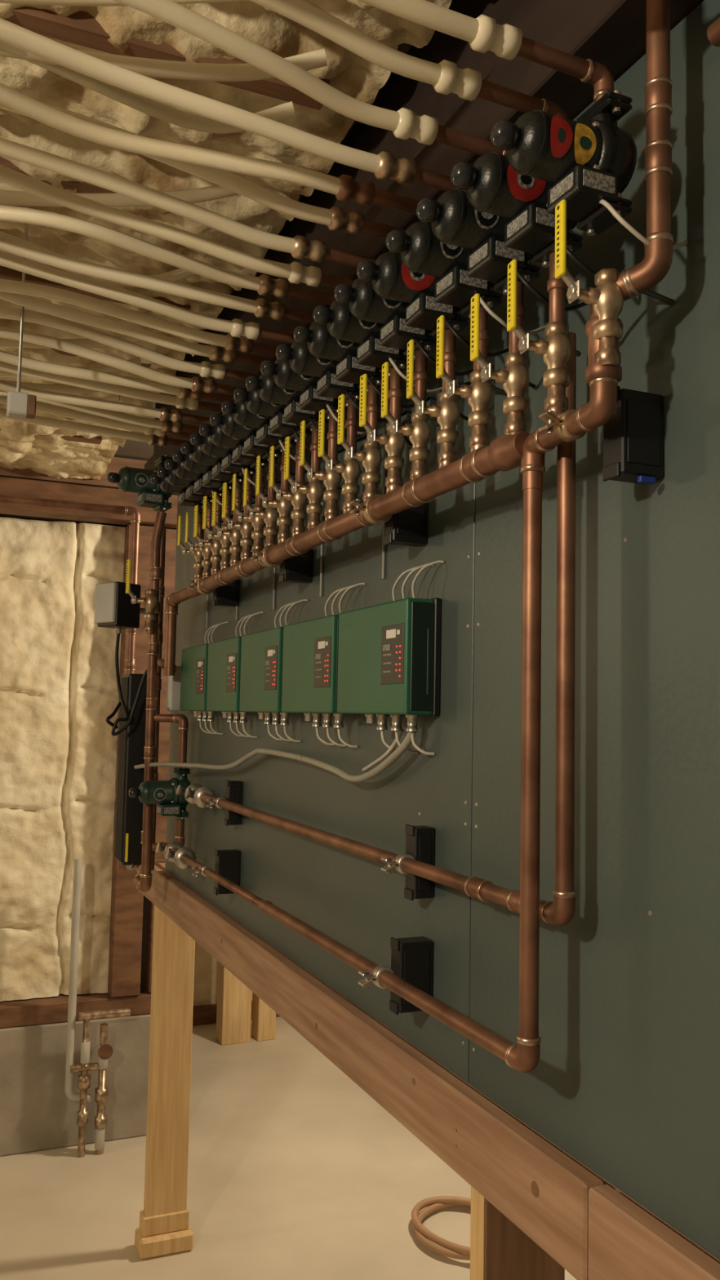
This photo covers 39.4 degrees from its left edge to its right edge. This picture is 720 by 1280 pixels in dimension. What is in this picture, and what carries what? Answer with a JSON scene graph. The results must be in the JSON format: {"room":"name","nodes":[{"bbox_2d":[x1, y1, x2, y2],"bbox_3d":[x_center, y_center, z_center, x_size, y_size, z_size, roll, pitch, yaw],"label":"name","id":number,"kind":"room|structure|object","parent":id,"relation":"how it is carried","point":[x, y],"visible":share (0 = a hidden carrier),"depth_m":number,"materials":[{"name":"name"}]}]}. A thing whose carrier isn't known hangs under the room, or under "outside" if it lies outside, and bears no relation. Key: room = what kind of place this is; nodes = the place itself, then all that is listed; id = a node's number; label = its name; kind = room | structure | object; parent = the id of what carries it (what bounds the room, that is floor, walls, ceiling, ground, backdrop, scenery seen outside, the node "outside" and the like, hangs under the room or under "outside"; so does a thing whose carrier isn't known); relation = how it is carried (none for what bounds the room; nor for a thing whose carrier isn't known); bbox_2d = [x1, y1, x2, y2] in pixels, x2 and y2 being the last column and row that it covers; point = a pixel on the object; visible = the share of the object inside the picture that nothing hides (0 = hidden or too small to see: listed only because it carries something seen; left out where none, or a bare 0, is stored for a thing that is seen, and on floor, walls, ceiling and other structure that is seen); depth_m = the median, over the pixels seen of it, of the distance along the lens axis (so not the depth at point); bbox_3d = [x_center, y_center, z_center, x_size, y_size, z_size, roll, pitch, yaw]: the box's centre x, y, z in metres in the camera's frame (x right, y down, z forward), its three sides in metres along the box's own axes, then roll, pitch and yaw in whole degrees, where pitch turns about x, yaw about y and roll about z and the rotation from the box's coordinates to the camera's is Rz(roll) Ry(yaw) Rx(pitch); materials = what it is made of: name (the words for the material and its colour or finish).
{"room":"mechanical room","nodes":[
{"label":"mechanical room","id":0,"kind":"room"},
{"bbox_2d":[6,205,36,418],"bbox_3d":[-0.607,-0.635,1.828,0.048,0.465,0.035,3,-5,-23],"label":"junction box","id":1,"kind":"object","parent":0,"point":[20,405],"depth_m":1.80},
{"bbox_2d":[0,155,117,193],"bbox_3d":[-1.845,-0.963,1.302,3.510,0.117,0.040,3,-5,-23],"label":"joist","id":2,"kind":"object","parent":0,"point":[81,187],"depth_m":1.85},
{"bbox_2d":[0,513,148,994],"bbox_3d":[-2.664,0.567,3.730,4.060,2.840,0.095,3,-5,-23],"label":"wall","id":3,"kind":"structure","parent":0,"point":[145,904],"depth_m":4.36,"materials":[{"name":"paint"}]},
{"bbox_2d":[0,1013,150,1156],"bbox_3d":[-2.638,1.730,3.525,4.060,0.490,0.150,3,-5,-23],"label":"wall","id":4,"kind":"structure","parent":0,"point":[37,1113],"depth_m":4.05,"materials":[{"name":"concrete"}]},
{"bbox_2d":[0,993,68,1028],"bbox_3d":[-1.286,1.504,3.977,0.288,0.078,0.396,3,-5,-23],"label":"plate","id":5,"kind":"object","parent":4,"relation":"on","point":[32,1011],"depth_m":4.05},
{"bbox_2d":[75,986,151,1021],"bbox_3d":[-1.007,1.519,4.092,0.342,0.078,0.391,3,-5,-23],"label":"plate","id":6,"kind":"object","parent":4,"relation":"on","point":[140,1004],"depth_m":4.18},
{"bbox_2d":[107,524,154,997],"bbox_3d":[-0.972,0.497,4.286,0.120,1.980,0.090,3,-5,-23],"label":"stud","id":7,"kind":"object","parent":6,"relation":"on","point":[126,903],"visible":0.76,"depth_m":4.20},
{"bbox_2d":[145,528,176,992],"bbox_3d":[-0.837,0.504,4.353,0.100,1.980,0.070,3,-5,-23],"label":"stud","id":8,"kind":"object","parent":6,"relation":"on","point":[171,534],"visible":0.28,"depth_m":4.32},
{"bbox_2d":[0,266,190,311],"bbox_3d":[-2.021,-0.930,1.715,3.510,0.129,0.040,3,-5,-23],"label":"joist","id":9,"kind":"object","parent":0,"point":[6,273],"depth_m":2.25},
{"bbox_2d":[3,6,328,110],"bbox_3d":[-1.668,-0.984,0.889,3.510,0.129,0.040,3,-5,-23],"label":"joist","id":10,"kind":"object","parent":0,"point":[80,28],"depth_m":1.44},
{"bbox_2d":[193,941,252,1006],"bbox_3d":[0.138,0.817,6.324,3.140,2.840,0.100,3,-5,-23],"label":"wall","id":11,"kind":"structure","parent":0,"point":[206,966],"depth_m":5.76,"materials":[{"name":"plastic"}]},
{"bbox_2d":[0,0,452,480],"bbox_3d":[-1.659,-0.890,1.714,3.000,0.122,4.540,3,-5,-23],"label":"insulation","id":12,"kind":"object","parent":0,"point":[22,446],"depth_m":1.75},
{"bbox_2d":[114,43,412,460],"bbox_3d":[-0.190,-0.965,2.107,7.200,0.070,7.900,3,-5,-23],"label":"ceiling","id":13,"kind":"structure","parent":0,"point":[136,450],"depth_m":4.13,"materials":[{"name":"paint"}]},
{"bbox_2d":[0,0,479,442],"bbox_3d":[-1.362,-0.676,1.334,2.470,0.185,1.987,3,-5,-23],"label":"tubing","id":14,"kind":"object","parent":13,"relation":"attached to","point":[123,79],"visible":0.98,"depth_m":1.35,"materials":[{"name":"plastic"}]},
{"bbox_2d":[144,0,703,469],"bbox_3d":[0.000,-0.771,1.930,0.170,0.325,3.350,3,-5,-23],"label":"beam","id":15,"kind":"structure","parent":13,"relation":"attached to","point":[611,33],"depth_m":1.44,"materials":[{"name":"brown wood"}]},
{"bbox_2d":[0,1016,577,1279],"bbox_3d":[-0.249,1.952,1.889,7.200,0.100,7.900,3,-5,-23],"label":"floor","id":16,"kind":"structure","parent":0,"point":[295,1171],"depth_m":3.72,"materials":[{"name":"concrete"}]},
{"bbox_2d":[64,857,130,1157],"bbox_3d":[-1.042,1.463,4.021,0.243,1.159,0.091,3,-4,-18],"label":"piping","id":17,"kind":"object","parent":16,"relation":"on","point":[105,1051],"visible":1,"depth_m":4.00,"materials":[{"name":"gold metal"}]},
{"bbox_2d":[134,905,195,1259],"bbox_3d":[-0.620,0.750,3.392,0.175,2.504,0.105,3,-5,-23],"label":"support post","id":18,"kind":"object","parent":16,"relation":"on","point":[164,1228],"visible":0.59,"depth_m":3.31,"materials":[{"name":"brown wood"}]},
{"bbox_2d":[215,961,252,1045],"bbox_3d":[-0.655,0.745,5.510,0.160,2.830,0.120,3,-5,-23],"label":"post","id":19,"kind":"object","parent":16,"relation":"on","point":[233,1010],"visible":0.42,"depth_m":5.36,"materials":[{"name":"brown wood"}]},
{"bbox_2d":[192,1000,279,1025],"bbox_3d":[0.150,2.183,6.143,3.110,0.090,0.065,3,-5,-23],"label":"base plate","id":20,"kind":"object","parent":16,"relation":"on","point":[204,1014],"visible":0.02,"depth_m":5.68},
{"bbox_2d":[251,991,275,1041],"bbox_3d":[-0.499,0.753,5.576,0.100,2.830,0.120,3,-5,-23],"label":"post","id":21,"kind":"object","parent":16,"relation":"on","point":[264,1017],"visible":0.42,"depth_m":5.43,"materials":[{"name":"brown wood"}]},
{"bbox_2d":[411,1195,471,1260],"bbox_3d":[0.362,1.998,3.416,0.361,0.057,0.419,3,-5,-23],"label":"garden hose","id":22,"kind":"object","parent":16,"relation":"on","point":[451,1250],"visible":0.57,"depth_m":3.38,"materials":[{"name":"plastic"}]},
{"bbox_2d":[470,1186,564,1279],"bbox_3d":[0.229,0.621,1.440,0.134,2.504,0.040,3,-5,-23],"label":"support post","id":23,"kind":"object","parent":16,"relation":"on","point":[500,1250],"visible":0.02,"depth_m":1.40,"materials":[{"name":"brown wood"}]},
{"bbox_2d":[154,859,719,1263],"bbox_3d":[-0.016,0.690,1.854,0.040,0.090,3.400,3,-5,-23],"label":"support rail","id":24,"kind":"object","parent":23,"relation":"attached to","point":[160,864],"visible":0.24,"depth_m":1.33,"materials":[{"name":"brown wood"}]},
{"bbox_2d":[164,313,475,1083],"bbox_3d":[-0.212,0.046,2.315,0.018,1.245,1.938,3,-5,-23],"label":"plywood panel","id":25,"kind":"object","parent":24,"relation":"attached to","point":[346,896],"visible":0.38,"depth_m":1.77,"materials":[{"name":"paint"}]},
{"bbox_2d":[165,666,192,711],"bbox_3d":[-0.521,0.142,2.916,0.071,0.130,0.060,3,-5,-23],"label":"box","id":26,"kind":"object","parent":25,"relation":"attached to","point":[173,685],"visible":0.48,"depth_m":2.88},
{"bbox_2d":[179,643,214,720],"bbox_3d":[-0.427,0.117,2.712,0.060,0.201,0.279,3,-5,-23],"label":"controller","id":27,"kind":"object","parent":25,"relation":"attached to","point":[194,660],"visible":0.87,"depth_m":2.67,"materials":[{"name":"green plastic"}]},
{"bbox_2d":[211,579,239,606],"bbox_3d":[-0.338,-0.120,2.528,0.062,0.073,0.036,3,-5,-23],"label":"strut mount","id":28,"kind":"object","parent":25,"relation":"attached to","point":[228,595],"visible":0.62,"depth_m":2.51,"materials":[{"name":"black plastic"}]},
{"bbox_2d":[213,848,240,895],"bbox_3d":[-0.318,0.555,2.405,0.058,0.106,0.036,3,-5,-23],"label":"strut mount","id":29,"kind":"object","parent":25,"relation":"attached to","point":[228,862],"visible":0.9,"depth_m":2.39,"materials":[{"name":"black plastic"}]},
{"bbox_2d":[206,635,257,722],"bbox_3d":[-0.310,0.099,2.439,0.060,0.201,0.279,3,-5,-23],"label":"controller","id":30,"kind":"object","parent":25,"relation":"attached to","point":[224,668],"visible":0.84,"depth_m":2.40,"materials":[{"name":"green plastic"}]},
{"bbox_2d":[223,779,243,826],"bbox_3d":[-0.305,0.392,2.421,0.036,0.109,0.036,3,-5,-23],"label":"strut mount","id":31,"kind":"object","parent":25,"relation":"attached to","point":[233,793],"visible":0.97,"depth_m":2.41,"materials":[{"name":"black plastic"}]},
{"bbox_2d":[239,626,302,724],"bbox_3d":[-0.193,0.080,2.166,0.060,0.201,0.279,3,-5,-23],"label":"controller","id":32,"kind":"object","parent":25,"relation":"attached to","point":[262,651],"visible":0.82,"depth_m":2.13,"materials":[{"name":"green plastic"}]},
{"bbox_2d":[133,728,417,782],"bbox_3d":[-0.263,0.257,2.241,0.069,0.153,1.620,3,-5,-27],"label":"conduit","id":33,"kind":"object","parent":25,"relation":"attached to","point":[406,741],"visible":1,"depth_m":1.81,"materials":[{"name":"plastic"}]},
{"bbox_2d":[278,548,312,583],"bbox_3d":[-0.131,-0.152,2.042,0.062,0.073,0.036,3,-5,-23],"label":"strut mount","id":34,"kind":"object","parent":25,"relation":"attached to","point":[295,569],"visible":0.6,"depth_m":2.03,"materials":[{"name":"black plastic"}]},
{"bbox_2d":[281,614,355,727],"bbox_3d":[-0.077,0.062,1.893,0.060,0.201,0.279,3,-5,-23],"label":"controller","id":35,"kind":"object","parent":25,"relation":"attached to","point":[310,647],"visible":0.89,"depth_m":1.85,"materials":[{"name":"green plastic"}]},
{"bbox_2d":[199,560,444,755],"bbox_3d":[-0.156,0.066,2.108,0.037,0.293,1.345,3,-5,-23],"label":"wiring","id":36,"kind":"object","parent":25,"relation":"attached to","point":[421,567],"visible":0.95,"depth_m":1.85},
{"bbox_2d":[337,597,441,731],"bbox_3d":[0.040,0.044,1.619,0.060,0.201,0.279,3,-5,-23],"label":"controller","id":37,"kind":"object","parent":25,"relation":"attached to","point":[389,653],"visible":1,"depth_m":1.53,"materials":[{"name":"green plastic"}]},
{"bbox_2d":[383,502,427,546],"bbox_3d":[0.071,-0.184,1.569,0.062,0.073,0.036,3,-5,-23],"label":"strut mount","id":38,"kind":"object","parent":25,"relation":"attached to","point":[409,526],"visible":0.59,"depth_m":1.55,"materials":[{"name":"black plastic"}]},
{"bbox_2d":[389,936,433,1014],"bbox_3d":[0.076,0.494,1.483,0.058,0.106,0.036,3,-5,-23],"label":"strut mount","id":39,"kind":"object","parent":25,"relation":"attached to","point":[411,957],"visible":0.89,"depth_m":1.47,"materials":[{"name":"black plastic"}]},
{"bbox_2d":[404,824,435,901],"bbox_3d":[0.089,0.331,1.499,0.036,0.109,0.036,3,-5,-23],"label":"strut mount","id":40,"kind":"object","parent":25,"relation":"attached to","point":[420,839],"visible":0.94,"depth_m":1.49,"materials":[{"name":"black plastic"}]},
{"bbox_2d":[194,199,688,628],"bbox_3d":[-0.090,-0.242,1.890,0.115,0.297,1.974,3,-5,-23],"label":"wiring","id":41,"kind":"object","parent":25,"relation":"attached to","point":[604,202],"visible":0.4,"depth_m":1.38,"materials":[{"name":"white plastic"}]},
{"bbox_2d":[141,864,604,1279],"bbox_3d":[-0.242,0.718,2.242,0.028,0.107,2.527,3,-5,-23],"label":"beam","id":42,"kind":"structure","parent":24,"relation":"attached to","point":[544,1192],"depth_m":1.44,"materials":[{"name":"brown wood"}]},
{"bbox_2d":[468,0,719,1259],"bbox_3d":[0.402,-0.049,0.877,0.018,1.245,1.188,3,-5,-23],"label":"plywood panel","id":43,"kind":"object","parent":24,"relation":"attached to","point":[625,1079],"visible":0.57,"depth_m":1.09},
{"bbox_2d":[602,386,663,484],"bbox_3d":[0.290,-0.213,1.064,0.058,0.101,0.038,3,-5,-23],"label":"support block","id":44,"kind":"object","parent":43,"relation":"attached to","point":[633,435],"visible":0.84,"depth_m":1.05,"materials":[{"name":"black plastic"}]},
{"bbox_2d":[538,408,586,441],"bbox_3d":[0.216,-0.229,1.066,0.052,0.032,0.016,3,-5,-23],"label":"clamp","id":45,"kind":"object","parent":44,"relation":"attached to","point":[559,423],"visible":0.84,"depth_m":1.06,"materials":[{"name":"gold metal"}]},
{"bbox_2d":[588,1184,719,1279],"bbox_3d":[0.427,0.614,0.675,0.028,0.107,0.880,3,-5,-23],"label":"beam","id":46,"kind":"structure","parent":24,"relation":"attached to","point":[626,1242],"depth_m":1.01,"materials":[{"name":"brown wood"}]},
{"bbox_3d":[-3.292,0.268,-0.089,0.100,2.840,6.450,3,-5,-23],"label":"wall","id":47,"kind":"structure","parent":0,"visible":0},
{"bbox_2d":[0,516,125,1001],"bbox_3d":[-2.716,0.411,3.603,3.850,1.980,0.079,3,-5,-23],"label":"wall","id":48,"kind":"structure","parent":47,"relation":"attached to","point":[59,691],"depth_m":4.21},
{"bbox_2d":[0,456,177,528],"bbox_3d":[-2.559,-0.717,3.639,4.060,0.270,0.120,3,-5,-23],"label":"wooden beam","id":49,"kind":"structure","parent":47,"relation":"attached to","point":[27,482],"depth_m":4.17,"materials":[{"name":"brown wood"}]},
{"bbox_2d":[0,493,188,892],"bbox_3d":[-2.270,0.052,2.385,3.648,1.201,0.590,3,-5,-23],"label":"piping","id":50,"kind":"object","parent":47,"relation":"attached to","point":[143,882],"visible":0.71,"depth_m":2.94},
{"bbox_2d":[93,581,145,634],"bbox_3d":[-0.710,-0.092,2.984,0.149,0.149,0.124,3,-5,-23],"label":"control box","id":51,"kind":"object","parent":50,"relation":"attached to","point":[113,607],"depth_m":2.95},
{"bbox_2d":[106,633,146,736],"bbox_3d":[-0.683,0.132,2.963,0.135,0.301,0.082,3,-5,-23],"label":"cable","id":52,"kind":"object","parent":50,"relation":"attached to","point":[114,726],"visible":0.94,"depth_m":2.94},
{"bbox_2d":[114,673,146,865],"bbox_3d":[-0.675,0.388,3.047,0.100,0.565,0.130,3,-5,-23],"label":"panel","id":53,"kind":"object","parent":50,"relation":"attached to","point":[129,811],"visible":0.74,"depth_m":2.98,"materials":[{"name":"black plastic"}]},
{"bbox_2d":[106,454,173,511],"bbox_3d":[-0.644,-0.465,2.940,0.192,0.162,0.091,3,-5,-29],"label":"pump","id":54,"kind":"object","parent":50,"relation":"on","point":[128,479],"visible":0.82,"depth_m":2.91,"materials":[{"name":"green paint"}]},
{"bbox_2d":[125,559,157,633],"bbox_3d":[-0.629,-0.125,2.893,0.097,0.208,0.042,4,-5,-34],"label":"valve","id":55,"kind":"object","parent":50,"relation":"attached to","point":[149,602],"visible":1,"depth_m":2.89,"materials":[{"name":"gold metal"}]},
{"bbox_2d":[128,767,190,818],"bbox_3d":[-0.555,0.423,2.785,0.169,0.143,0.080,3,-5,-23],"label":"pump","id":56,"kind":"object","parent":50,"relation":"on","point":[162,793],"visible":0.92,"depth_m":2.76,"materials":[{"name":"green paint"}]},
{"bbox_2d":[160,0,673,1072],"bbox_3d":[-0.144,-0.038,1.911,0.062,1.135,2.102,3,-5,-24],"label":"riser pipe","id":57,"kind":"object","parent":50,"relation":"attached to","point":[523,1056],"visible":0.93,"depth_m":1.10,"materials":[{"name":"metal"}]},
{"bbox_2d":[155,783,215,869],"bbox_3d":[-0.461,0.486,2.638,0.105,0.216,0.224,3,-5,-23],"label":"flange","id":58,"kind":"object","parent":57,"relation":"attached to","point":[193,793],"visible":0.94,"depth_m":2.58,"materials":[{"name":"metal"}]},
{"bbox_2d":[164,251,567,675],"bbox_3d":[-0.160,-0.170,1.964,0.041,0.425,1.926,3,-5,-23],"label":"pipe","id":59,"kind":"object","parent":57,"relation":"attached to","point":[504,453],"visible":0.8,"depth_m":1.48,"materials":[{"name":"metal"}]},
{"bbox_2d":[150,474,203,509],"bbox_3d":[-0.454,-0.400,2.546,0.154,0.130,0.073,3,-5,-23],"label":"pump","id":60,"kind":"object","parent":59,"relation":"on","point":[165,486],"visible":0.29,"depth_m":2.52,"materials":[{"name":"paint"}]},
{"bbox_2d":[156,466,212,503],"bbox_3d":[-0.421,-0.405,2.469,0.154,0.130,0.073,3,-5,-23],"label":"pump","id":61,"kind":"object","parent":59,"relation":"on","point":[162,472],"visible":0.27,"depth_m":2.44,"materials":[{"name":"paint"}]},
{"bbox_2d":[164,458,222,497],"bbox_3d":[-0.388,-0.410,2.390,0.154,0.130,0.073,3,-5,-25],"label":"pump","id":62,"kind":"object","parent":59,"relation":"on","point":[180,472],"visible":0.32,"depth_m":2.36,"materials":[{"name":"paint"}]},
{"bbox_2d":[184,511,212,577],"bbox_3d":[-0.394,-0.233,2.470,0.074,0.160,0.032,3,-5,-19],"label":"valve","id":63,"kind":"object","parent":59,"relation":"attached to","point":[206,552],"visible":0.83,"depth_m":2.46,"materials":[{"name":"gold metal"}]},
{"bbox_2d":[172,450,232,490],"bbox_3d":[-0.355,-0.414,2.314,0.154,0.130,0.073,3,-5,-25],"label":"pump","id":64,"kind":"object","parent":59,"relation":"on","point":[188,464],"visible":0.3,"depth_m":2.29,"materials":[{"name":"paint"}]},
{"bbox_2d":[193,505,222,573],"bbox_3d":[-0.360,-0.237,2.391,0.074,0.160,0.032,3,-5,-27],"label":"valve","id":65,"kind":"object","parent":59,"relation":"attached to","point":[215,544],"visible":0.84,"depth_m":2.38,"materials":[{"name":"gold metal"}]},
{"bbox_2d":[180,442,244,484],"bbox_3d":[-0.323,-0.419,2.238,0.154,0.130,0.073,3,-5,-23],"label":"pump","id":66,"kind":"object","parent":59,"relation":"on","point":[197,455],"visible":0.34,"depth_m":2.21,"materials":[{"name":"paint"}]},
{"bbox_2d":[202,495,231,566],"bbox_3d":[-0.328,-0.249,2.315,0.074,0.160,0.032,3,-5,-27],"label":"valve","id":67,"kind":"object","parent":59,"relation":"attached to","point":[225,541],"visible":0.86,"depth_m":2.31,"materials":[{"name":"gold metal"}]},
{"bbox_2d":[190,433,256,476],"bbox_3d":[-0.290,-0.423,2.160,0.154,0.130,0.073,3,-5,-25],"label":"pump","id":68,"kind":"object","parent":59,"relation":"on","point":[207,446],"visible":0.3,"depth_m":2.13,"materials":[{"name":"paint"}]},
{"bbox_2d":[211,491,242,564],"bbox_3d":[-0.295,-0.247,2.237,0.074,0.160,0.032,3,-5,-27],"label":"valve","id":69,"kind":"object","parent":59,"relation":"attached to","point":[234,535],"visible":0.77,"depth_m":2.23,"materials":[{"name":"gold metal"}]},
{"bbox_2d":[199,423,268,470],"bbox_3d":[-0.258,-0.428,2.086,0.154,0.130,0.073,3,-5,-22],"label":"pump","id":70,"kind":"object","parent":59,"relation":"on","point":[218,437],"visible":0.36,"depth_m":2.06,"materials":[{"name":"paint"}]},
{"bbox_2d":[222,482,253,558],"bbox_3d":[-0.262,-0.255,2.160,0.074,0.160,0.032,4,-5,-29],"label":"valve","id":71,"kind":"object","parent":59,"relation":"attached to","point":[246,528],"visible":0.87,"depth_m":2.15,"materials":[{"name":"gold metal"}]},
{"bbox_2d":[209,413,281,461],"bbox_3d":[-0.225,-0.432,2.008,0.154,0.130,0.073,3,-5,-23],"label":"pump","id":72,"kind":"object","parent":59,"relation":"on","point":[229,427],"visible":0.33,"depth_m":1.98,"materials":[{"name":"paint"}]},
{"bbox_2d":[231,473,266,551],"bbox_3d":[-0.230,-0.263,2.087,0.074,0.160,0.032,3,-5,-19],"label":"valve","id":73,"kind":"object","parent":59,"relation":"attached to","point":[257,535],"visible":0.9,"depth_m":2.08,"materials":[{"name":"gold metal"}]},
{"bbox_2d":[221,400,296,452],"bbox_3d":[-0.192,-0.437,1.930,0.154,0.130,0.073,3,-5,-25],"label":"pump","id":74,"kind":"object","parent":59,"relation":"on","point":[242,415],"visible":0.34,"depth_m":1.91,"materials":[{"name":"paint"}]},
{"bbox_2d":[243,468,279,546],"bbox_3d":[-0.198,-0.261,2.011,0.074,0.160,0.032,3,-4,-18],"label":"valve","id":75,"kind":"object","parent":59,"relation":"attached to","point":[270,515],"visible":0.85,"depth_m":2.00,"materials":[{"name":"gold metal"}]},
{"bbox_2d":[233,388,311,442],"bbox_3d":[-0.159,-0.442,1.853,0.154,0.130,0.073,3,-5,-25],"label":"pump","id":76,"kind":"object","parent":59,"relation":"on","point":[255,404],"visible":0.33,"depth_m":1.83,"materials":[{"name":"paint"}]},
{"bbox_2d":[255,455,293,539],"bbox_3d":[-0.165,-0.272,1.934,0.074,0.160,0.032,3,-5,-18],"label":"valve","id":77,"kind":"object","parent":59,"relation":"attached to","point":[284,507],"visible":0.87,"depth_m":1.93,"materials":[{"name":"gold metal"}]},
{"bbox_2d":[244,373,328,431],"bbox_3d":[-0.128,-0.446,1.780,0.154,0.130,0.073,3,-5,-21],"label":"pump","id":78,"kind":"object","parent":59,"relation":"on","point":[268,391],"visible":0.37,"depth_m":1.75,"materials":[{"name":"paint"}]},
{"bbox_2d":[269,445,307,533],"bbox_3d":[-0.132,-0.276,1.857,0.074,0.160,0.032,3,-5,-20],"label":"valve","id":79,"kind":"object","parent":59,"relation":"attached to","point":[299,500],"visible":0.82,"depth_m":1.85,"materials":[{"name":"gold metal"}]},
{"bbox_2d":[260,358,346,419],"bbox_3d":[-0.094,-0.451,1.702,0.154,0.130,0.073,3,-5,-23],"label":"pump","id":80,"kind":"object","parent":59,"relation":"on","point":[284,377],"visible":0.41,"depth_m":1.68,"materials":[{"name":"paint"}]},
{"bbox_2d":[284,435,324,528],"bbox_3d":[-0.099,-0.277,1.779,0.074,0.160,0.032,3,-5,-23],"label":"valve","id":81,"kind":"object","parent":59,"relation":"attached to","point":[314,491],"visible":0.87,"depth_m":1.77,"materials":[{"name":"gold metal"}]},
{"bbox_2d":[275,340,359,406],"bbox_3d":[-0.062,-0.455,1.626,0.154,0.130,0.073,3,-5,-21],"label":"pump","id":82,"kind":"object","parent":59,"relation":"on","point":[301,361],"visible":0.49,"depth_m":1.60,"materials":[{"name":"paint"}]},
{"bbox_2d":[299,420,342,515],"bbox_3d":[-0.067,-0.289,1.704,0.074,0.160,0.032,3,-5,-19],"label":"valve","id":83,"kind":"object","parent":59,"relation":"attached to","point":[331,479],"visible":0.86,"depth_m":1.70,"materials":[{"name":"gold metal"}]},
{"bbox_2d":[317,408,360,511],"bbox_3d":[-0.033,-0.289,1.625,0.074,0.160,0.032,3,-5,-27],"label":"valve","id":84,"kind":"object","parent":59,"relation":"attached to","point":[350,469],"visible":0.89,"depth_m":1.62,"materials":[{"name":"gold metal"}]},
{"bbox_2d":[293,320,389,390],"bbox_3d":[-0.029,-0.460,1.548,0.154,0.130,0.073,3,-5,-23],"label":"pump","id":85,"kind":"object","parent":59,"relation":"on","point":[320,343],"visible":0.55,"depth_m":1.52,"materials":[{"name":"paint"}]},
{"bbox_2d":[337,394,382,501],"bbox_3d":[0.000,-0.294,1.548,0.074,0.160,0.032,3,-5,-27],"label":"valve","id":86,"kind":"object","parent":59,"relation":"attached to","point":[371,457],"visible":0.92,"depth_m":1.54,"materials":[{"name":"gold metal"}]},
{"bbox_2d":[312,300,407,377],"bbox_3d":[0.004,-0.465,1.471,0.154,0.130,0.073,3,-5,-24],"label":"pump","id":87,"kind":"object","parent":59,"relation":"on","point":[341,324],"visible":0.44,"depth_m":1.45,"materials":[{"name":"paint"}]},
{"bbox_2d":[359,373,405,486],"bbox_3d":[0.033,-0.304,1.471,0.074,0.160,0.032,3,-5,-29],"label":"valve","id":88,"kind":"object","parent":59,"relation":"attached to","point":[394,445],"visible":0.87,"depth_m":1.47,"materials":[{"name":"gold metal"}]},
{"bbox_2d":[333,278,436,359],"bbox_3d":[0.037,-0.469,1.395,0.154,0.130,0.073,3,-5,-23],"label":"pump","id":89,"kind":"object","parent":59,"relation":"on","point":[364,304],"visible":0.52,"depth_m":1.37,"materials":[{"name":"paint"}]},
{"bbox_2d":[381,361,431,479],"bbox_3d":[0.064,-0.302,1.396,0.074,0.160,0.032,3,-5,-22],"label":"valve","id":90,"kind":"object","parent":59,"relation":"attached to","point":[419,432],"visible":0.94,"depth_m":1.39,"materials":[{"name":"gold metal"}]},
{"bbox_2d":[356,250,468,337],"bbox_3d":[0.069,-0.474,1.320,0.154,0.130,0.073,3,-5,-21],"label":"pump","id":91,"kind":"object","parent":59,"relation":"on","point":[391,279],"visible":0.52,"depth_m":1.29,"materials":[{"name":"paint"}]},
{"bbox_2d":[406,339,460,463],"bbox_3d":[0.097,-0.311,1.321,0.074,0.160,0.032,2,-4,-17],"label":"valve","id":92,"kind":"object","parent":59,"relation":"attached to","point":[447,413],"visible":0.94,"depth_m":1.31,"materials":[{"name":"gold metal"}]},
{"bbox_2d":[385,220,502,319],"bbox_3d":[0.103,-0.478,1.240,0.154,0.130,0.073,3,-5,-25],"label":"pump","id":93,"kind":"object","parent":59,"relation":"on","point":[421,251],"visible":0.51,"depth_m":1.22,"materials":[{"name":"paint"}]},
{"bbox_2d":[435,315,493,447],"bbox_3d":[0.130,-0.318,1.244,0.074,0.160,0.032,3,-5,-18],"label":"valve","id":94,"kind":"object","parent":59,"relation":"attached to","point":[479,394],"visible":0.98,"depth_m":1.24,"materials":[{"name":"gold metal"}]},
{"bbox_2d":[415,187,540,294],"bbox_3d":[0.136,-0.483,1.163,0.154,0.130,0.073,3,-5,-25],"label":"pump","id":95,"kind":"object","parent":59,"relation":"on","point":[454,221],"visible":0.57,"depth_m":1.14,"materials":[{"name":"paint"}]},
{"bbox_2d":[470,293,529,434],"bbox_3d":[0.163,-0.317,1.166,0.074,0.160,0.032,3,-5,-21],"label":"valve","id":96,"kind":"object","parent":59,"relation":"attached to","point":[514,378],"visible":0.99,"depth_m":1.16,"materials":[{"name":"gold metal"}]},
{"bbox_2d":[450,151,582,267],"bbox_3d":[0.168,-0.487,1.087,0.154,0.130,0.073,3,-5,-24],"label":"pump","id":97,"kind":"object","parent":59,"relation":"on","point":[491,185],"visible":0.54,"depth_m":1.06,"materials":[{"name":"paint"}]},
{"bbox_2d":[144,14,613,446],"bbox_3d":[-0.146,-0.536,1.776,0.176,0.067,1.701,3,-5,-23],"label":"piping","id":98,"kind":"object","parent":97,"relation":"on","point":[506,41],"visible":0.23,"depth_m":1.30,"materials":[{"name":"orange metal"}]},
{"bbox_2d":[489,89,636,235],"bbox_3d":[0.201,-0.492,1.011,0.154,0.130,0.073,3,-5,-24],"label":"pump","id":99,"kind":"object","parent":98,"relation":"attached to","point":[588,160],"visible":1,"depth_m":0.99,"materials":[{"name":"paint"}]},
{"bbox_2d":[506,259,571,410],"bbox_3d":[0.195,-0.329,1.091,0.074,0.160,0.032,3,-4,-18],"label":"valve","id":100,"kind":"object","parent":59,"relation":"attached to","point":[555,349],"visible":1,"depth_m":1.08,"materials":[{"name":"gold metal"}]},
{"bbox_2d":[201,332,576,926],"bbox_3d":[-0.091,0.034,1.883,0.027,0.670,1.668,3,-5,-23],"label":"riser pipe","id":101,"kind":"object","parent":57,"relation":"attached to","point":[559,912],"visible":0.84,"depth_m":1.13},
{"bbox_2d":[555,199,623,366],"bbox_3d":[0.229,-0.354,1.003,0.074,0.160,0.032,3,-5,-19],"label":"valve","id":102,"kind":"object","parent":57,"relation":"attached to","point":[606,300],"visible":1,"depth_m":1.00,"materials":[{"name":"gold metal"}]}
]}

